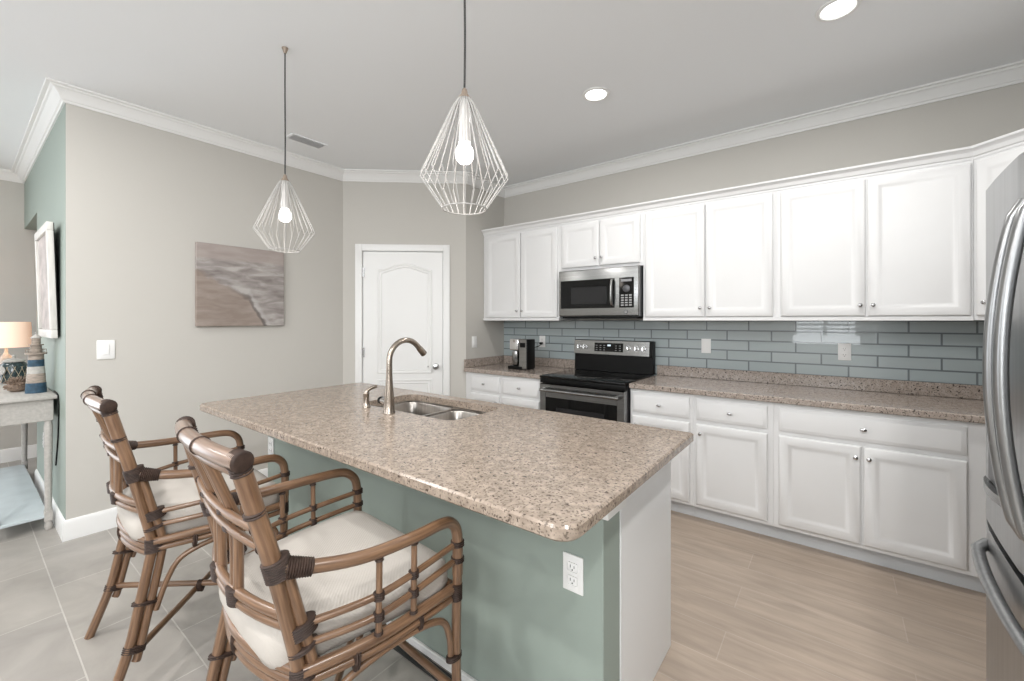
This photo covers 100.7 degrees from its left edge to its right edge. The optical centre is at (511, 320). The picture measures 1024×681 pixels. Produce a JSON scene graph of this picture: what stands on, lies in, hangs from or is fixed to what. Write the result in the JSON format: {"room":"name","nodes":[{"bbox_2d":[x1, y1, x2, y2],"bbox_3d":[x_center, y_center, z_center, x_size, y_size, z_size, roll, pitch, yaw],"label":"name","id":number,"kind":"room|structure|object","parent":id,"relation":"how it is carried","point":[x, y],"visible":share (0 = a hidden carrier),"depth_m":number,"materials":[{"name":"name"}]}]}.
{"room":"kitchen","nodes":[
{"label":"kitchen","id":0,"kind":"room"},
{"bbox_2d":[0,180,36,449],"bbox_3d":[-5.044,-0.037,4.105,0.100,2.845,7.020,0,0,37],"label":"wall","id":1,"kind":"structure","parent":0,"point":[18,289],"depth_m":4.20,"materials":[{"name":"grey paint"}]},
{"bbox_2d":[0,444,36,462],"bbox_3d":[-5.429,1.320,3.506,0.014,0.130,5.600,0,0,37],"label":"baseboard","id":2,"kind":"structure","parent":1,"relation":"attached to","point":[10,454],"depth_m":4.19,"materials":[{"name":"white paint"}]},
{"bbox_2d":[24,103,65,519],"bbox_3d":[-3.807,-0.037,3.502,2.599,2.845,0.120,0,0,37],"label":"wall","id":3,"kind":"structure","parent":0,"point":[45,185],"depth_m":2.90,"materials":[{"name":"green paint"}]},
{"bbox_2d":[34,221,58,337],"bbox_3d":[-3.241,-0.262,2.949,0.670,0.755,0.057,0,0,37],"label":"framed picture","id":4,"kind":"object","parent":3,"relation":"attached to","point":[45,257],"visible":1,"depth_m":2.87,"materials":[{"name":"white plastic"}]},
{"bbox_2d":[38,235,48,328],"bbox_3d":[-3.240,-0.262,2.950,0.570,0.655,0.028,0,0,37],"label":"print","id":5,"kind":"object","parent":4,"relation":"attached to","point":[43,298],"depth_m":3.01},
{"bbox_2d":[66,103,342,519],"bbox_3d":[-2.283,-0.037,3.456,0.120,2.845,1.888,0,0,37],"label":"wall","id":6,"kind":"structure","parent":0,"point":[140,198],"depth_m":3.07,"materials":[{"name":"grey paint"}]},
{"bbox_2d":[97,340,114,358],"bbox_3d":[-2.692,0.193,2.811,0.010,0.125,0.088,0,0,37],"label":"wall switch","id":7,"kind":"object","parent":6,"relation":"attached to","point":[105,348],"visible":1,"depth_m":2.81,"materials":[{"name":"white plastic"}]},
{"bbox_2d":[34,468,267,541],"bbox_3d":[-2.781,1.320,3.874,1.620,0.130,1.983,0,0,37],"label":"baseboard","id":8,"kind":"structure","parent":6,"relation":"attached to","point":[77,527],"depth_m":2.77,"materials":[{"name":"white paint"}]},
{"bbox_2d":[195,242,283,325],"bbox_3d":[-2.191,-0.274,3.449,0.034,0.638,0.638,0,0,37],"label":"canvas","id":9,"kind":"object","parent":6,"relation":"attached to","point":[235,286],"visible":0.93,"depth_m":3.40,"materials":[{"name":"brown fabric"}]},
{"bbox_2d":[0,60,1023,197],"bbox_3d":[-1.953,-1.414,1.751,7.670,0.092,7.020,0,0,37],"label":"trim","id":10,"kind":"structure","parent":6,"relation":"attached to","point":[54,94],"depth_m":3.17,"materials":[{"name":"white paint"}]},
{"bbox_2d":[343,181,465,397],"bbox_3d":[-1.065,-0.037,4.259,1.205,2.845,0.100,0,0,-4],"label":"wall","id":11,"kind":"structure","parent":0,"point":[373,212],"depth_m":4.21,"materials":[{"name":"grey paint"}]},
{"bbox_2d":[362,252,442,394],"bbox_3d":[-1.084,0.348,4.194,0.787,2.058,0.112,0,0,-4],"label":"door","id":12,"kind":"structure","parent":11,"relation":"in","point":[403,291],"depth_m":4.21,"materials":[{"name":"white paint"}]},
{"bbox_2d":[355,244,449,395],"bbox_3d":[-1.083,0.316,4.244,0.923,2.138,0.108,0,0,-4],"label":"trim","id":13,"kind":"structure","parent":11,"relation":"attached to","point":[359,248],"depth_m":4.19,"materials":[{"name":"white paint"}]},
{"bbox_2d":[466,184,503,358],"bbox_3d":[-0.313,-0.037,4.524,0.100,2.845,0.620,0,0,37],"label":"wall","id":14,"kind":"structure","parent":0,"point":[490,334],"depth_m":4.40,"materials":[{"name":"grey paint"}]},
{"bbox_2d":[472,336,476,347],"bbox_3d":[-0.384,0.220,4.340,0.010,0.117,0.072,0,0,37],"label":"wall switch","id":15,"kind":"object","parent":14,"relation":"attached to","point":[474,338],"visible":1,"depth_m":4.33,"materials":[{"name":"white plastic"}]},
{"bbox_2d":[0,457,985,680],"bbox_3d":[-1.953,1.415,1.751,7.870,0.060,7.220,0,0,37],"label":"floor","id":16,"kind":"structure","parent":0,"point":[746,605],"depth_m":1.98,"materials":[{"name":"brown wood"}]},
{"bbox_2d":[0,383,56,529],"bbox_3d":[-3.785,0.941,3.200,1.690,0.889,0.321,0,0,37],"label":"console table","id":17,"kind":"object","parent":16,"relation":"on","point":[21,502],"visible":0.96,"depth_m":2.81,"materials":[{"name":"grey wood"}]},
{"bbox_2d":[0,355,26,382],"bbox_3d":[-3.983,0.385,3.384,0.161,0.222,0.170,0,0,37],"label":"glass jar","id":18,"kind":"object","parent":17,"relation":"on","point":[15,367],"visible":0.77,"depth_m":3.34,"materials":[{"name":"teal glass"}]},
{"bbox_2d":[3,376,25,391],"bbox_3d":[-3.452,0.441,2.960,0.134,0.109,0.133,0,0,37],"label":"cluster","id":19,"kind":"object","parent":17,"relation":"on","point":[17,384],"visible":0.93,"depth_m":2.93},
{"bbox_2d":[0,322,31,364],"bbox_3d":[-4.281,0.255,3.589,0.300,0.482,0.300,0,0,37],"label":"table lamp","id":20,"kind":"object","parent":17,"relation":"on","point":[12,334],"visible":0.76,"depth_m":3.55,"materials":[{"name":"beige fabric"}]},
{"bbox_2d":[0,465,44,528],"bbox_3d":[-3.772,1.290,3.202,1.618,0.021,0.225,0,0,37],"label":"shelf","id":21,"kind":"object","parent":17,"relation":"attached to","point":[21,502],"depth_m":3.05,"materials":[{"name":"white wood"}]},
{"bbox_2d":[24,332,46,393],"bbox_3d":[-3.276,0.287,2.920,0.106,0.417,0.106,0,0,37],"label":"ornament","id":22,"kind":"object","parent":17,"relation":"on","point":[36,382],"visible":1,"depth_m":2.90,"materials":[{"name":"blue paint"}]},
{"bbox_2d":[53,391,59,465],"bbox_3d":[-3.082,0.735,2.869,0.220,0.503,0.008,0,0,37],"label":"power cord","id":23,"kind":"object","parent":17,"relation":"hanging from","point":[53,391],"visible":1,"depth_m":2.82,"materials":[{"name":"black plastic"}]},
{"bbox_2d":[80,385,289,680],"bbox_3d":[-1.444,0.835,1.880,0.676,1.111,0.652,0,0,41],"label":"rattan armchair","id":24,"kind":"object","parent":16,"relation":"on","point":[159,509],"visible":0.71,"depth_m":1.64,"materials":[{"name":"wicker"}]},
{"bbox_2d":[117,469,279,540],"bbox_3d":[-1.415,0.782,1.913,0.569,0.115,0.519,0,0,41],"label":"seat cushion","id":25,"kind":"object","parent":24,"relation":"on","point":[170,522],"depth_m":1.67,"materials":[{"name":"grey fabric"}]},
{"bbox_2d":[175,416,463,680],"bbox_3d":[-0.594,0.835,1.288,0.676,1.111,0.652,0,0,41],"label":"rattan armchair","id":26,"kind":"object","parent":16,"relation":"on","point":[290,601],"visible":1,"depth_m":1.12,"materials":[{"name":"wicker"}]},
{"bbox_2d":[219,511,446,669],"bbox_3d":[-0.564,0.782,1.321,0.569,0.115,0.519,0,0,41],"label":"seat cushion","id":27,"kind":"object","parent":26,"relation":"on","point":[266,647],"depth_m":1.16,"materials":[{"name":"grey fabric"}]},
{"bbox_2d":[370,629,451,680],"bbox_3d":[-0.663,1.382,1.944,2.270,0.006,0.054,0,0,37],"label":"trim","id":28,"kind":"structure","parent":16,"relation":"on","point":[398,649],"depth_m":1.71,"materials":[{"name":"white wood"}]},
{"bbox_2d":[268,436,670,680],"bbox_3d":[-0.426,0.948,2.228,2.302,0.874,0.672,0,0,37],"label":"kitchen island","id":29,"kind":"object","parent":16,"relation":"on","point":[519,622],"visible":0.32,"depth_m":1.53,"materials":[{"name":"green paint"}]},
{"bbox_2d":[268,437,273,454],"bbox_3d":[-1.497,0.785,2.631,0.072,0.117,0.010,0,0,37],"label":"island outlet","id":30,"kind":"object","parent":29,"relation":"attached to","point":[270,440],"visible":0.89,"depth_m":2.62,"materials":[{"name":"white plastic"}]},
{"bbox_2d":[200,382,693,541],"bbox_3d":[-0.514,0.490,2.096,2.418,0.038,1.048,0,0,37],"label":"island countertop","id":31,"kind":"structure","parent":29,"relation":"on","point":[551,475],"depth_m":1.58,"materials":[{"name":"stone"}]},
{"bbox_2d":[362,385,376,407],"bbox_3d":[-0.778,0.411,2.312,0.045,0.118,0.080,0,0,37],"label":"soap dispenser","id":32,"kind":"object","parent":31,"relation":"on","point":[366,404],"visible":1,"depth_m":2.29,"materials":[{"name":"silver metal"}]},
{"bbox_2d":[377,337,426,414],"bbox_3d":[-0.594,0.280,2.264,0.149,0.381,0.272,0,0,37],"label":"faucet","id":33,"kind":"object","parent":31,"relation":"on","point":[387,400],"visible":1,"depth_m":2.14,"materials":[{"name":"silver metal"}]},
{"bbox_2d":[377,400,485,419],"bbox_3d":[-0.459,0.610,2.357,0.815,0.198,0.450,0,0,37],"label":"sink","id":34,"kind":"object","parent":31,"relation":"in","point":[438,411],"visible":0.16,"depth_m":2.58,"materials":[{"name":"metal"}]},
{"bbox_2d":[563,551,583,595],"bbox_3d":[0.193,0.802,1.344,0.072,0.117,0.010,0,0,37],"label":"island outlet","id":35,"kind":"object","parent":29,"relation":"attached to","point":[573,565],"visible":1,"depth_m":1.34,"materials":[{"name":"white plastic"}]},
{"bbox_2d":[567,561,576,573],"bbox_3d":[0.191,0.781,1.342,0.034,0.029,0.005,0,0,37],"label":"socket","id":36,"kind":"object","parent":35,"relation":"attached to","point":[571,565],"depth_m":1.34,"materials":[{"name":"grey plastic"}]},
{"bbox_2d":[567,574,576,586],"bbox_3d":[0.191,0.823,1.342,0.034,0.029,0.005,0,0,37],"label":"socket","id":37,"kind":"object","parent":35,"relation":"attached to","point":[571,578],"depth_m":1.34,"materials":[{"name":"grey plastic"}]},
{"bbox_2d":[466,372,541,409],"bbox_3d":[0.079,0.948,4.194,0.919,0.873,0.664,0,0,37],"label":"base cabinet","id":38,"kind":"object","parent":16,"relation":"on","point":[509,390],"visible":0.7,"depth_m":3.93,"materials":[{"name":"white paint"}]},
{"bbox_2d":[464,355,574,378],"bbox_3d":[0.081,0.448,4.195,0.922,0.122,0.642,0,0,37],"label":"countertop","id":39,"kind":"structure","parent":38,"relation":"on","point":[495,365],"depth_m":4.23,"materials":[{"name":"beige stone"}]},
{"bbox_2d":[508,338,542,369],"bbox_3d":[0.180,0.325,4.236,0.225,0.292,0.438,0,0,37],"label":"coffee maker","id":40,"kind":"object","parent":39,"relation":"on","point":[523,357],"visible":1,"depth_m":4.06,"materials":[{"name":"black plastic"}]},
{"bbox_2d":[512,351,518,365],"bbox_3d":[0.043,0.366,4.127,0.084,0.141,0.084,0,0,37],"label":"cup","id":41,"kind":"object","parent":40,"relation":"on","point":[515,354],"depth_m":4.09,"materials":[{"name":"metal"}]},
{"bbox_2d":[508,365,523,369],"bbox_3d":[0.086,0.455,4.157,0.170,0.032,0.200,0,0,37],"label":"drip tray","id":42,"kind":"object","parent":40,"relation":"on","point":[518,367],"depth_m":4.07,"materials":[{"name":"black plastic"}]},
{"bbox_2d":[539,339,654,422],"bbox_3d":[0.727,0.782,3.637,0.764,1.204,0.742,0,0,37],"label":"range","id":43,"kind":"object","parent":16,"relation":"on","point":[598,385],"visible":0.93,"depth_m":3.56,"materials":[{"name":"grey metal"}]},
{"bbox_2d":[540,369,653,385],"bbox_3d":[0.728,0.477,3.639,0.764,0.020,0.628,0,0,37],"label":"cooktop","id":44,"kind":"object","parent":43,"relation":"in","point":[592,377],"depth_m":3.54,"materials":[{"name":"black glass"}]},
{"bbox_2d":[631,388,695,516],"bbox_3d":[1.250,0.948,3.303,0.451,0.873,0.664,0,0,37],"label":"base cabinet","id":45,"kind":"object","parent":16,"relation":"on","point":[666,410],"visible":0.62,"depth_m":3.00,"materials":[{"name":"white paint"}]},
{"bbox_2d":[694,395,774,537],"bbox_3d":[1.619,0.948,3.022,0.474,0.873,0.664,0,0,37],"label":"base cabinet","id":46,"kind":"object","parent":16,"relation":"on","point":[734,438],"visible":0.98,"depth_m":2.78,"materials":[{"name":"white paint"}]},
{"bbox_2d":[774,403,986,593],"bbox_3d":[2.413,0.948,2.417,1.519,0.873,0.664,0,0,37],"label":"base cabinet","id":47,"kind":"object","parent":16,"relation":"on","point":[907,494],"visible":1,"depth_m":2.33,"materials":[{"name":"white paint"}]},
{"bbox_2d":[629,365,984,423],"bbox_3d":[2.046,0.448,2.699,2.446,0.122,0.642,0,0,37],"label":"countertop","id":48,"kind":"structure","parent":47,"relation":"on","point":[943,401],"depth_m":2.74,"materials":[{"name":"beige stone"}]},
{"bbox_2d":[971,152,1023,680],"bbox_3d":[1.482,0.492,0.717,0.920,1.765,0.912,0,0,37],"label":"refrigerator","id":49,"kind":"object","parent":16,"relation":"on","point":[998,558],"visible":1,"depth_m":1.01,"materials":[{"name":"grey metal"}]},
{"bbox_2d":[0,0,1023,185],"bbox_3d":[-1.953,-1.500,1.751,7.870,0.080,7.220,0,0,37],"label":"ceiling","id":50,"kind":"structure","parent":0,"point":[375,82],"depth_m":2.44,"materials":[{"name":"white paint"}]},
{"bbox_2d":[253,46,315,252],"bbox_3d":[-1.216,-0.916,2.272,0.297,1.087,0.297,0,0,30],"label":"pendant lamp","id":51,"kind":"object","parent":50,"relation":"hanging from","point":[284,214],"visible":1,"depth_m":2.26,"materials":[{"name":"white metal"}]},
{"bbox_2d":[281,180,288,209],"bbox_3d":[-1.216,-0.677,2.272,0.042,0.158,0.042,0,0,30],"label":"bulb socket","id":52,"kind":"object","parent":51,"relation":"attached to","point":[284,183],"depth_m":2.26,"materials":[{"name":"grey"}]},
{"bbox_2d":[286,133,327,149],"bbox_3d":[-1.670,-1.453,3.452,0.133,0.012,0.289,0,0,37],"label":"ceiling vent","id":53,"kind":"object","parent":50,"relation":"in","point":[294,137],"visible":0.98,"depth_m":3.45,"materials":[{"name":"white metal"}]},
{"bbox_2d":[420,0,507,214],"bbox_3d":[-0.160,-0.916,1.429,0.297,1.087,0.297,0,0,37],"label":"pendant lamp","id":54,"kind":"object","parent":50,"relation":"hanging from","point":[464,154],"visible":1,"depth_m":1.41,"materials":[{"name":"white metal"}]},
{"bbox_2d":[458,96,470,143],"bbox_3d":[-0.160,-0.677,1.429,0.042,0.158,0.042,0,0,37],"label":"bulb socket","id":55,"kind":"object","parent":54,"relation":"attached to","point":[465,100],"depth_m":1.41,"materials":[{"name":"grey"}]},
{"bbox_2d":[582,87,609,101],"bbox_3d":[0.541,-1.455,2.734,0.176,0.008,0.176,0,0,37],"label":"recessed light","id":56,"kind":"object","parent":50,"relation":"in","point":[594,94],"visible":1,"depth_m":2.73,"materials":[{"name":"white paint"}]},
{"bbox_2d":[815,0,861,21],"bbox_3d":[1.523,-1.455,1.982,0.176,0.008,0.176,0,0,37],"label":"recessed light","id":57,"kind":"object","parent":50,"relation":"in","point":[832,10],"visible":1,"depth_m":1.98,"materials":[{"name":"white paint"}]},
{"bbox_2d":[504,82,1023,319],"bbox_3d":[1.600,-0.037,3.520,4.360,2.845,0.100,0,0,37],"label":"wall","id":58,"kind":"structure","parent":0,"point":[971,119],"depth_m":3.09,"materials":[{"name":"grey paint"}]},
{"bbox_2d":[484,225,577,319],"bbox_3d":[0.164,-0.440,4.300,0.925,0.875,0.394,0,0,37],"label":"upper cabinet","id":59,"kind":"object","parent":58,"relation":"attached to","point":[522,268],"visible":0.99,"depth_m":4.13,"materials":[{"name":"white paint"}]},
{"bbox_2d":[483,316,973,320],"bbox_3d":[1.109,-0.012,3.384,3.536,0.024,0.011,0,0,37],"label":"rail","id":60,"kind":"object","parent":59,"relation":"attached to","point":[880,318],"visible":1,"depth_m":2.81,"materials":[{"name":"white paint"}]},
{"bbox_2d":[481,128,1023,236],"bbox_3d":[0.525,-0.910,2.359,3.849,0.066,2.390,0,0,37],"label":"crown molding","id":61,"kind":"structure","parent":59,"relation":"attached to","point":[1016,138],"depth_m":2.77,"materials":[{"name":"white paint"}]},
{"bbox_2d":[539,336,544,346],"bbox_3d":[0.315,0.218,4.416,0.072,0.117,0.010,0,0,37],"label":"wall outlet","id":62,"kind":"object","parent":58,"relation":"attached to","point":[541,338],"visible":0.95,"depth_m":4.41,"materials":[{"name":"white plastic"}]},
{"bbox_2d":[560,212,642,271],"bbox_3d":[0.842,-0.662,3.783,0.779,0.430,0.394,0,0,37],"label":"upper cabinet","id":63,"kind":"object","parent":58,"relation":"attached to","point":[617,241],"visible":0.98,"depth_m":3.62,"materials":[{"name":"white paint"}]},
{"bbox_2d":[559,265,642,318],"bbox_3d":[0.821,-0.230,3.739,0.740,0.426,0.456,0,0,37],"label":"microwave","id":64,"kind":"object","parent":63,"relation":"attached to","point":[613,292],"visible":0.99,"depth_m":3.57,"materials":[{"name":"grey metal"}]},
{"bbox_2d":[701,339,710,352],"bbox_3d":[1.580,0.207,3.453,0.072,0.117,0.010,0,0,37],"label":"wall switch","id":65,"kind":"object","parent":58,"relation":"attached to","point":[705,343],"visible":1,"depth_m":3.45,"materials":[{"name":"white plastic"}]},
{"bbox_2d":[643,191,776,317],"bbox_3d":[1.518,-0.440,3.268,0.919,0.875,0.394,0,0,37],"label":"upper cabinet","id":66,"kind":"object","parent":58,"relation":"attached to","point":[718,258],"visible":0.99,"depth_m":3.09,"materials":[{"name":"white paint"}]},
{"bbox_2d":[504,320,983,385],"bbox_3d":[1.566,0.252,3.476,4.158,0.506,0.009,0,0,37],"label":"backsplash","id":67,"kind":"structure","parent":58,"relation":"attached to","point":[921,351],"depth_m":3.08,"materials":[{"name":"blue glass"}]},
{"bbox_2d":[838,343,850,360],"bbox_3d":[2.286,0.216,2.916,0.072,0.117,0.010,0,0,37],"label":"wall outlet","id":68,"kind":"object","parent":58,"relation":"attached to","point":[844,349],"visible":1,"depth_m":2.91,"materials":[{"name":"white plastic"}]},
{"bbox_2d":[777,160,972,316],"bbox_3d":[2.248,-0.440,2.713,0.913,0.875,0.394,0,0,37],"label":"upper cabinet","id":69,"kind":"object","parent":58,"relation":"attached to","point":[900,243],"visible":0.98,"depth_m":2.54,"materials":[{"name":"white paint"}]},
{"bbox_2d":[973,145,1023,319],"bbox_3d":[2.783,-0.440,2.152,0.614,0.875,0.637,0,0,37],"label":"upper cabinet","id":70,"kind":"object","parent":58,"relation":"attached to","point":[986,169],"visible":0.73,"depth_m":2.27,"materials":[{"name":"white paint"}]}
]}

